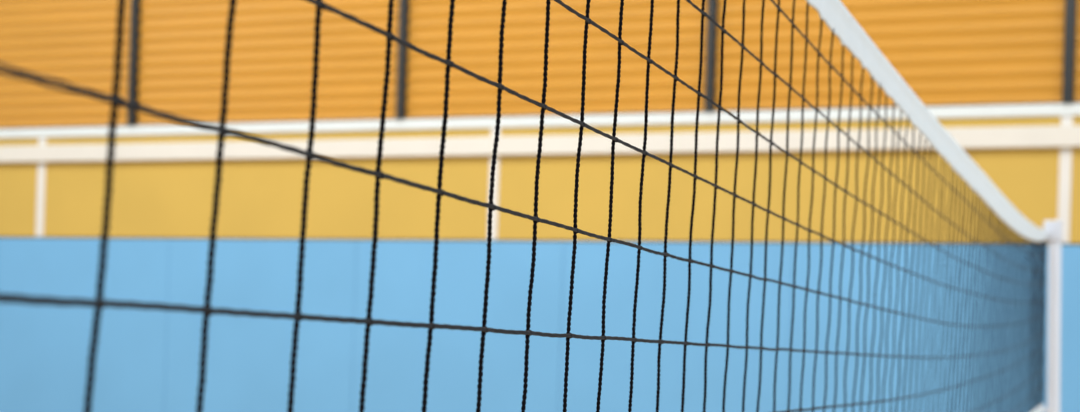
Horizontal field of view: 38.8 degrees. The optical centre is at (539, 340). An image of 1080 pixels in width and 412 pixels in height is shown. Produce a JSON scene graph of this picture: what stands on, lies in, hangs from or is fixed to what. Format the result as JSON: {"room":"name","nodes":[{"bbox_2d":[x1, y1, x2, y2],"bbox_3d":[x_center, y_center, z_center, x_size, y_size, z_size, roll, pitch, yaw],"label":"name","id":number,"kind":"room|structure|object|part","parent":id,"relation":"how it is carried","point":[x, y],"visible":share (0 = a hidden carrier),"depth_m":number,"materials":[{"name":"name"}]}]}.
{"room":"volleyball court","nodes":[
{"label":"volleyball court","id":0,"kind":"room"},
{"bbox_2d":[0,12,1079,411],"bbox_3d":[0.125,-1.427,14.285,15.080,6.500,0.400,2,0,21],"label":"wall","id":1,"kind":"structure","parent":0,"point":[159,232],"depth_m":14.26,"materials":[{"name":"blue paint"}]},
{"bbox_2d":[36,138,46,236],"bbox_3d":[-5.233,-1.607,16.080,0.096,1.040,0.013,2,0,21],"label":"strip","id":2,"kind":"object","parent":1,"relation":"attached to","point":[41,174],"visible":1,"depth_m":16.07,"materials":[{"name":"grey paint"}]},
{"bbox_2d":[487,128,500,239],"bbox_3d":[-0.429,-1.458,14.274,0.096,1.040,0.013,2,0,21],"label":"strip","id":3,"kind":"object","parent":1,"relation":"attached to","point":[496,182],"visible":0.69,"depth_m":14.26,"materials":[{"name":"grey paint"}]},
{"bbox_2d":[0,125,1079,162],"bbox_3d":[0.049,-1.788,14.052,15.080,0.174,0.072,2,0,21],"label":"wall rail","id":4,"kind":"object","parent":1,"relation":"attached to","point":[1064,136],"visible":1,"depth_m":14.01,"materials":[{"name":"white paint"}]},
{"bbox_2d":[0,103,1079,138],"bbox_3d":[0.102,-2.011,14.175,15.080,0.098,0.235,2,0,21],"label":"trim","id":5,"kind":"structure","parent":1,"relation":"attached to","point":[1063,109],"depth_m":14.04,"materials":[{"name":"white paint"}]},
{"bbox_2d":[0,0,130,128],"bbox_3d":[-5.545,-3.544,16.239,2.973,2.616,0.094,2,0,21],"label":"slatted panel","id":6,"kind":"object","parent":5,"relation":"on","point":[73,42],"visible":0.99,"depth_m":16.00,"materials":[{"name":"orange wood"}]},
{"bbox_2d":[127,0,141,125],"bbox_3d":[-4.110,-3.500,15.700,0.090,2.618,0.175,2,0,21],"label":"mullion","id":7,"kind":"object","parent":5,"relation":"on","point":[135,12],"visible":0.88,"depth_m":15.62,"materials":[{"name":"grey metal"}]},
{"bbox_2d":[136,0,398,125],"bbox_3d":[-2.690,-3.456,15.166,2.941,2.616,0.094,2,0,21],"label":"slatted panel","id":8,"kind":"object","parent":5,"relation":"on","point":[182,42],"visible":0.98,"depth_m":15.15,"materials":[{"name":"orange wood"}]},
{"bbox_2d":[396,0,409,118],"bbox_3d":[-1.270,-3.412,14.632,0.090,2.618,0.175,2,0,21],"label":"mullion","id":9,"kind":"object","parent":5,"relation":"on","point":[404,6],"visible":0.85,"depth_m":14.55,"materials":[{"name":"grey metal"}]},
{"bbox_2d":[405,0,707,118],"bbox_3d":[0.139,-3.368,14.102,2.919,2.616,0.094,2,0,21],"label":"slatted panel","id":10,"kind":"object","parent":5,"relation":"on","point":[475,42],"visible":0.97,"depth_m":14.08,"materials":[{"name":"orange wood"}]},
{"bbox_2d":[704,0,718,111],"bbox_3d":[1.549,-3.325,13.572,0.090,2.618,0.175,2,0,21],"label":"mullion","id":11,"kind":"object","parent":5,"relation":"on","point":[712,8],"visible":0.84,"depth_m":13.49,"materials":[{"name":"grey metal"}]},
{"bbox_2d":[714,0,1064,111],"bbox_3d":[2.950,-3.281,13.045,2.901,2.616,0.094,2,0,21],"label":"slatted panel","id":12,"kind":"object","parent":5,"relation":"on","point":[948,52],"visible":0.93,"depth_m":12.93,"materials":[{"name":"orange wood"}]},
{"bbox_2d":[1062,0,1076,102],"bbox_3d":[4.351,-3.238,12.518,0.090,2.618,0.175,2,0,21],"label":"mullion","id":13,"kind":"object","parent":5,"relation":"on","point":[1070,5],"visible":0.86,"depth_m":12.44,"materials":[{"name":"grey metal"}]},
{"bbox_2d":[1074,0,1079,102],"bbox_3d":[5.785,-3.193,11.980,2.970,2.616,0.094,2,0,21],"label":"slatted panel","id":14,"kind":"object","parent":5,"relation":"on","point":[1077,54],"visible":1,"depth_m":12.48,"materials":[{"name":"orange wood"}]},
{"bbox_2d":[1058,116,1072,242],"bbox_3d":[4.282,-1.312,12.502,0.096,1.040,0.013,2,0,21],"label":"strip","id":15,"kind":"object","parent":1,"relation":"attached to","point":[1065,160],"visible":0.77,"depth_m":12.49,"materials":[{"name":"grey paint"}]},
{"bbox_3d":[-2.306,1.799,5.386,20.000,0.100,18.500,2,0,21],"label":"floor","id":16,"kind":"structure","parent":0,"visible":0},
{"bbox_2d":[1043,220,1062,411],"bbox_3d":[2.652,0.647,7.772,0.245,2.510,0.150,0,0,21],"label":"net post","id":17,"kind":"object","parent":16,"relation":"on","point":[1054,234],"visible":0.88,"depth_m":7.77,"materials":[{"name":"metal"}]},
{"bbox_2d":[0,0,1046,411],"bbox_3d":[0.776,-0.087,3.277,0.096,1.058,9.680,2,0,21],"label":"net","id":18,"kind":"object","parent":17,"relation":"attached to","point":[835,15],"visible":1,"depth_m":2.00,"materials":[{"name":"black fabric"}]},
{"bbox_3d":[-0.224,-0.089,0.761,0.044,0.935,0.017,2,0,-23],"label":"vertical cord","id":19,"kind":"part","parent":18,"relation":"part of","materials":[{"name":"black fabric"}]},
{"bbox_3d":[-0.182,-0.087,0.862,0.056,0.935,0.005,2,0,-36],"label":"vertical cord","id":20,"kind":"part","parent":18,"relation":"part of","materials":[{"name":"black fabric"}]},
{"bbox_3d":[-0.146,-0.085,0.956,0.045,0.934,0.005,2,0,-24],"label":"vertical cord","id":21,"kind":"part","parent":18,"relation":"part of","materials":[{"name":"black fabric"}]},
{"bbox_3d":[-0.112,-0.083,1.046,0.044,0.934,0.006,2,0,-23],"label":"vertical cord","id":22,"kind":"part","parent":18,"relation":"part of","materials":[{"name":"black fabric"}]},
{"bbox_3d":[-0.076,-0.082,1.140,0.039,0.934,0.005,2,0,-15],"label":"vertical cord","id":23,"kind":"part","parent":18,"relation":"part of","materials":[{"name":"fabric"}]},
{"bbox_3d":[-0.041,-0.080,1.235,0.035,0.934,0.006,2,0,0],"label":"vertical cord","id":24,"kind":"part","parent":18,"relation":"part of","materials":[{"name":"black fabric"}]},
{"bbox_3d":[0.803,-0.117,3.284,0.134,0.127,9.620,2,0,21],"label":"horizontal cord","id":25,"kind":"part","parent":18,"relation":"part of","materials":[{"name":"black fabric"}]},
{"bbox_3d":[0.798,-0.028,3.281,0.139,0.136,9.627,2,0,21],"label":"horizontal cord","id":26,"kind":"part","parent":18,"relation":"part of","materials":[{"name":"black fabric"}]},
{"bbox_3d":[-0.006,-0.078,1.327,0.034,0.934,0.006,2,0,-1],"label":"vertical cord","id":27,"kind":"part","parent":18,"relation":"part of","materials":[{"name":"black fabric"}]},
{"bbox_3d":[0.030,-0.076,1.424,0.033,0.934,0.006,2,0,29],"label":"vertical cord","id":28,"kind":"part","parent":18,"relation":"part of","materials":[{"name":"black fabric"}]},
{"bbox_3d":[0.067,-0.074,1.517,0.033,0.933,0.006,2,0,32],"label":"vertical cord","id":29,"kind":"part","parent":18,"relation":"part of","materials":[{"name":"black fabric"}]},
{"bbox_3d":[0.102,-0.073,1.613,0.006,0.933,0.038,2,0,-38],"label":"vertical cord","id":30,"kind":"part","parent":18,"relation":"part of","materials":[{"name":"black fabric"}]},
{"bbox_3d":[0.138,-0.071,1.707,0.006,0.932,0.039,2,0,-34],"label":"vertical cord","id":31,"kind":"part","parent":18,"relation":"part of","materials":[{"name":"black fabric"}]},
{"bbox_3d":[0.807,-0.205,3.286,0.130,0.101,9.615,2,0,21],"label":"horizontal cord","id":32,"kind":"part","parent":18,"relation":"part of","materials":[{"name":"black fabric"}]},
{"bbox_3d":[0.175,-0.069,1.804,0.006,0.932,0.045,2,0,-25],"label":"vertical cord","id":33,"kind":"part","parent":18,"relation":"part of","materials":[{"name":"black fabric"}]},
{"bbox_3d":[0.211,-0.067,1.896,0.006,0.932,0.047,2,0,-20],"label":"vertical cord","id":34,"kind":"part","parent":18,"relation":"part of","materials":[{"name":"black fabric"}]},
{"bbox_3d":[0.247,-0.065,1.991,0.006,0.931,0.056,2,0,-12],"label":"vertical cord","id":35,"kind":"part","parent":18,"relation":"part of","materials":[{"name":"black fabric"}]},
{"bbox_3d":[0.285,-0.063,2.092,0.006,0.931,0.058,2,0,-10],"label":"vertical cord","id":36,"kind":"part","parent":18,"relation":"part of","materials":[{"name":"black fabric"}]},
{"bbox_3d":[0.317,-0.061,2.176,0.006,0.930,0.058,2,0,-11],"label":"vertical cord","id":37,"kind":"part","parent":18,"relation":"part of","materials":[{"name":"black fabric"}]},
{"bbox_3d":[0.355,-0.059,2.273,0.006,0.929,0.061,2,0,-8],"label":"vertical cord","id":38,"kind":"part","parent":18,"relation":"part of","materials":[{"name":"black fabric"}]},
{"bbox_3d":[0.391,-0.057,2.367,0.006,0.929,0.065,2,0,-6],"label":"vertical cord","id":39,"kind":"part","parent":18,"relation":"part of","materials":[{"name":"black fabric"}]},
{"bbox_3d":[0.810,-0.291,3.286,0.126,0.100,9.615,2,0,21],"label":"horizontal cord","id":40,"kind":"part","parent":18,"relation":"part of","materials":[{"name":"black fabric"}]},
{"bbox_3d":[0.427,-0.055,2.459,0.007,0.928,0.056,2,0,-11],"label":"vertical cord","id":41,"kind":"part","parent":18,"relation":"part of","materials":[{"name":"black fabric"}]},
{"bbox_3d":[0.463,-0.053,2.554,0.007,0.927,0.057,2,0,-11],"label":"vertical cord","id":42,"kind":"part","parent":18,"relation":"part of","materials":[{"name":"black fabric"}]},
{"bbox_3d":[0.500,-0.052,2.650,0.007,0.926,0.052,2,0,-13],"label":"vertical cord","id":43,"kind":"part","parent":18,"relation":"part of","materials":[{"name":"black fabric"}]},
{"bbox_3d":[0.535,-0.050,2.740,0.007,0.925,0.053,2,0,-13],"label":"vertical cord","id":44,"kind":"part","parent":18,"relation":"part of","materials":[{"name":"black fabric"}]},
{"bbox_3d":[0.572,-0.048,2.835,0.009,0.924,0.049,2,0,-17],"label":"vertical cord","id":45,"kind":"part","parent":18,"relation":"part of","materials":[{"name":"black fabric"}]},
{"bbox_3d":[0.610,-0.046,2.932,0.008,0.922,0.051,2,0,-17],"label":"vertical cord","id":46,"kind":"part","parent":18,"relation":"part of","materials":[{"name":"black fabric"}]},
{"bbox_3d":[0.814,-0.367,3.285,0.122,0.085,9.615,2,0,21],"label":"horizontal cord","id":47,"kind":"part","parent":18,"relation":"part of","materials":[{"name":"black fabric"}]},
{"bbox_3d":[0.641,-0.044,3.014,0.009,0.921,0.044,2,0,-25],"label":"vertical cord","id":48,"kind":"part","parent":18,"relation":"part of","materials":[{"name":"black fabric"}]},
{"bbox_3d":[0.677,-0.043,3.106,0.009,0.920,0.043,2,0,-26],"label":"vertical cord","id":49,"kind":"part","parent":18,"relation":"part of","materials":[{"name":"black fabric"}]},
{"bbox_3d":[0.713,-0.041,3.197,0.009,0.918,0.038,2,0,-38],"label":"vertical cord","id":50,"kind":"part","parent":18,"relation":"part of","materials":[{"name":"black fabric"}]},
{"bbox_3d":[0.744,-0.039,3.278,0.009,0.917,0.039,2,0,-37],"label":"vertical cord","id":51,"kind":"part","parent":18,"relation":"part of","materials":[{"name":"black fabric"}]},
{"bbox_3d":[0.781,-0.038,3.372,0.035,0.915,0.009,2,0,44],"label":"vertical cord","id":52,"kind":"part","parent":18,"relation":"part of","materials":[{"name":"fabric"}]},
{"bbox_3d":[0.818,-0.036,3.470,0.009,0.913,0.037,2,0,-40],"label":"vertical cord","id":53,"kind":"part","parent":18,"relation":"part of","materials":[{"name":"black fabric"}]},
{"bbox_3d":[0.817,-0.443,3.285,0.118,0.073,9.615,2,0,21],"label":"horizontal cord","id":54,"kind":"part","parent":18,"relation":"part of","materials":[{"name":"fabric"}]},
{"bbox_3d":[0.793,0.058,3.278,0.143,0.153,9.634,2,0,21],"label":"horizontal cord","id":55,"kind":"part","parent":18,"relation":"part of","materials":[{"name":"black fabric"}]},
{"bbox_3d":[0.857,-0.034,3.563,0.033,0.911,0.008,2,0,30],"label":"vertical cord","id":56,"kind":"part","parent":18,"relation":"part of","materials":[{"name":"black fabric"}]},
{"bbox_3d":[0.893,-0.033,3.655,0.032,0.909,0.008,2,0,21],"label":"vertical cord","id":57,"kind":"part","parent":18,"relation":"part of","materials":[{"name":"black fabric"}]},
{"bbox_3d":[0.929,-0.031,3.750,0.032,0.907,0.007,2,0,27],"label":"vertical cord","id":58,"kind":"part","parent":18,"relation":"part of","materials":[{"name":"black fabric"}]},
{"bbox_3d":[0.966,-0.030,3.844,0.007,0.905,0.036,2,0,-43],"label":"vertical cord","id":59,"kind":"part","parent":18,"relation":"part of","materials":[{"name":"black fabric"}]},
{"bbox_3d":[1.006,-0.028,3.943,0.036,0.903,0.007,2,0,-1],"label":"vertical cord","id":60,"kind":"part","parent":18,"relation":"part of","materials":[{"name":"black fabric"}]},
{"bbox_3d":[1.041,-0.027,4.034,0.034,0.900,0.007,2,0,41],"label":"vertical cord","id":61,"kind":"part","parent":18,"relation":"part of","materials":[{"name":"black fabric"}]},
{"bbox_3d":[1.081,-0.026,4.134,0.036,0.898,0.007,2,0,-9],"label":"vertical cord","id":62,"kind":"part","parent":18,"relation":"part of","materials":[{"name":"black fabric"}]},
{"bbox_3d":[1.118,-0.025,4.227,0.032,0.896,0.008,2,0,28],"label":"vertical cord","id":63,"kind":"part","parent":18,"relation":"part of","materials":[{"name":"black fabric"}]},
{"bbox_3d":[1.157,-0.024,4.324,0.007,0.893,0.037,2,0,-39],"label":"vertical cord","id":64,"kind":"part","parent":18,"relation":"part of","materials":[{"name":"black fabric"}]},
{"bbox_3d":[1.194,-0.024,4.418,0.034,0.890,0.008,2,0,37],"label":"vertical cord","id":65,"kind":"part","parent":18,"relation":"part of","materials":[{"name":"black fabric"}]},
{"bbox_3d":[1.229,-0.023,4.507,0.007,0.887,0.035,2,0,-41],"label":"vertical cord","id":66,"kind":"part","parent":18,"relation":"part of","materials":[{"name":"black fabric"}]},
{"bbox_3d":[1.268,-0.022,4.604,0.034,0.884,0.008,2,0,-1],"label":"vertical cord","id":67,"kind":"part","parent":18,"relation":"part of","materials":[{"name":"black fabric"}]},
{"bbox_3d":[1.305,-0.022,4.697,0.033,0.881,0.008,2,0,14],"label":"vertical cord","id":68,"kind":"part","parent":18,"relation":"part of","materials":[{"name":"black fabric"}]},
{"bbox_3d":[1.345,-0.022,4.795,0.033,0.878,0.009,2,0,29],"label":"vertical cord","id":69,"kind":"part","parent":18,"relation":"part of","materials":[{"name":"black fabric"}]},
{"bbox_3d":[1.382,-0.021,4.888,0.008,0.875,0.035,2,0,-41],"label":"vertical cord","id":70,"kind":"part","parent":18,"relation":"part of","materials":[{"name":"black fabric"}]},
{"bbox_3d":[1.418,-0.021,4.979,0.008,0.871,0.034,2,0,-45],"label":"vertical cord","id":71,"kind":"part","parent":18,"relation":"part of","materials":[{"name":"black fabric"}]},
{"bbox_3d":[1.458,-0.021,5.079,0.029,0.868,0.009,2,0,26],"label":"vertical cord","id":72,"kind":"part","parent":18,"relation":"part of","materials":[{"name":"black fabric"}]},
{"bbox_3d":[1.496,-0.021,5.171,0.028,0.864,0.009,2,0,12],"label":"vertical cord","id":73,"kind":"part","parent":18,"relation":"part of","materials":[{"name":"black fabric"}]},
{"bbox_3d":[1.534,-0.021,5.265,0.028,0.860,0.009,2,0,38],"label":"vertical cord","id":74,"kind":"part","parent":18,"relation":"part of","materials":[{"name":"black fabric"}]},
{"bbox_3d":[1.573,-0.021,5.364,0.027,0.857,0.009,2,0,0],"label":"vertical cord","id":75,"kind":"part","parent":18,"relation":"part of","materials":[{"name":"black fabric"}]},
{"bbox_3d":[1.609,-0.021,5.454,0.023,0.853,0.010,2,0,21],"label":"vertical cord","id":76,"kind":"part","parent":18,"relation":"part of","materials":[{"name":"black fabric"}]},
{"bbox_3d":[1.649,-0.021,5.551,0.028,0.849,0.009,2,0,-16],"label":"vertical cord","id":77,"kind":"part","parent":18,"relation":"part of","materials":[{"name":"black fabric"}]},
{"bbox_3d":[1.687,-0.021,5.645,0.009,0.846,0.023,2,0,-45],"label":"vertical cord","id":78,"kind":"part","parent":18,"relation":"part of","materials":[{"name":"black fabric"}]},
{"bbox_3d":[1.726,-0.022,5.741,0.009,0.843,0.025,2,0,-27],"label":"vertical cord","id":79,"kind":"part","parent":18,"relation":"part of","materials":[{"name":"black fabric"}]},
{"bbox_3d":[1.763,-0.023,5.833,0.021,0.840,0.008,2,0,-15],"label":"vertical cord","id":80,"kind":"part","parent":18,"relation":"part of","materials":[{"name":"black fabric"}]},
{"bbox_3d":[1.801,-0.024,5.925,0.017,0.837,0.010,2,0,21],"label":"vertical cord","id":81,"kind":"part","parent":18,"relation":"part of","materials":[{"name":"black fabric"}]},
{"bbox_3d":[0.788,0.156,3.275,0.148,0.153,9.641,2,0,21],"label":"horizontal cord","id":82,"kind":"part","parent":18,"relation":"part of","materials":[{"name":"black fabric"}]},
{"bbox_3d":[1.839,-0.025,6.019,0.018,0.834,0.008,2,0,-4],"label":"vertical cord","id":83,"kind":"part","parent":18,"relation":"part of","materials":[{"name":"black fabric"}]},
{"bbox_3d":[1.880,-0.027,6.118,0.014,0.831,0.011,2,0,21],"label":"vertical cord","id":84,"kind":"part","parent":18,"relation":"part of","materials":[{"name":"black fabric"}]},
{"bbox_3d":[1.918,-0.028,6.213,0.009,0.829,0.017,2,0,-37],"label":"vertical cord","id":85,"kind":"part","parent":18,"relation":"part of","materials":[{"name":"black fabric"}]},
{"bbox_3d":[1.957,-0.030,6.306,0.013,0.827,0.009,2,0,-2],"label":"vertical cord","id":86,"kind":"part","parent":18,"relation":"part of","materials":[{"name":"black fabric"}]},
{"bbox_3d":[1.995,-0.032,6.399,0.011,0.824,0.010,2,0,21],"label":"vertical cord","id":87,"kind":"part","parent":18,"relation":"part of","materials":[{"name":"black fabric"}]},
{"bbox_3d":[2.035,-0.034,6.497,0.008,0.823,0.022,2,0,36],"label":"vertical cord","id":88,"kind":"part","parent":18,"relation":"part of","materials":[{"name":"black fabric"}]},
{"bbox_3d":[2.072,-0.037,6.587,0.009,0.822,0.014,2,0,21],"label":"vertical cord","id":89,"kind":"part","parent":18,"relation":"part of","materials":[{"name":"black fabric"}]},
{"bbox_3d":[2.110,-0.039,6.679,0.007,0.822,0.015,2,0,26],"label":"vertical cord","id":90,"kind":"part","parent":18,"relation":"part of","materials":[{"name":"black fabric"}]},
{"bbox_3d":[2.151,-0.043,6.779,0.007,0.822,0.024,2,0,21],"label":"vertical cord","id":91,"kind":"part","parent":18,"relation":"part of","materials":[{"name":"black fabric"}]},
{"bbox_3d":[2.189,-0.046,6.871,0.008,0.821,0.016,2,0,34],"label":"vertical cord","id":92,"kind":"part","parent":18,"relation":"part of","materials":[{"name":"black fabric"}]},
{"bbox_3d":[2.227,-0.049,6.964,0.009,0.821,0.014,2,0,-4],"label":"vertical cord","id":93,"kind":"part","parent":18,"relation":"part of","materials":[{"name":"black fabric"}]},
{"bbox_3d":[2.260,-0.052,7.043,0.010,0.822,0.010,2,0,21],"label":"vertical cord","id":94,"kind":"part","parent":18,"relation":"part of","materials":[{"name":"black fabric"}]},
{"bbox_3d":[2.294,-0.056,7.127,0.009,0.822,0.021,2,0,42],"label":"vertical cord","id":95,"kind":"part","parent":18,"relation":"part of","materials":[{"name":"black fabric"}]},
{"bbox_3d":[2.329,-0.060,7.212,0.009,0.825,0.016,2,0,-18],"label":"vertical cord","id":96,"kind":"part","parent":18,"relation":"part of","materials":[{"name":"black fabric"}]},
{"bbox_3d":[2.362,-0.063,7.293,0.018,0.827,0.009,2,0,-27],"label":"vertical cord","id":97,"kind":"part","parent":18,"relation":"part of","materials":[{"name":"black fabric"}]},
{"bbox_3d":[2.398,-0.067,7.382,0.009,0.832,0.022,2,0,-14],"label":"vertical cord","id":98,"kind":"part","parent":18,"relation":"part of","materials":[{"name":"black fabric"}]},
{"bbox_3d":[2.431,-0.071,7.461,0.017,0.836,0.010,2,0,21],"label":"vertical cord","id":99,"kind":"part","parent":18,"relation":"part of","materials":[{"name":"black fabric"}]},
{"bbox_3d":[2.467,-0.076,7.550,0.009,0.843,0.023,2,0,-18],"label":"vertical cord","id":100,"kind":"part","parent":18,"relation":"part of","materials":[{"name":"black fabric"}]},
{"bbox_3d":[2.502,-0.080,7.636,0.009,0.849,0.024,2,0,-23],"label":"vertical cord","id":101,"kind":"part","parent":18,"relation":"part of","materials":[{"name":"black fabric"}]},
{"bbox_3d":[2.534,-0.084,7.712,0.018,0.854,0.010,2,0,21],"label":"vertical cord","id":102,"kind":"part","parent":18,"relation":"part of","materials":[{"name":"black fabric"}]},
{"bbox_3d":[2.555,-0.089,7.764,0.019,0.860,0.006,2,0,21],"label":"cord","id":103,"kind":"part","parent":18,"relation":"part of","materials":[{"name":"black fabric"}]}
]}

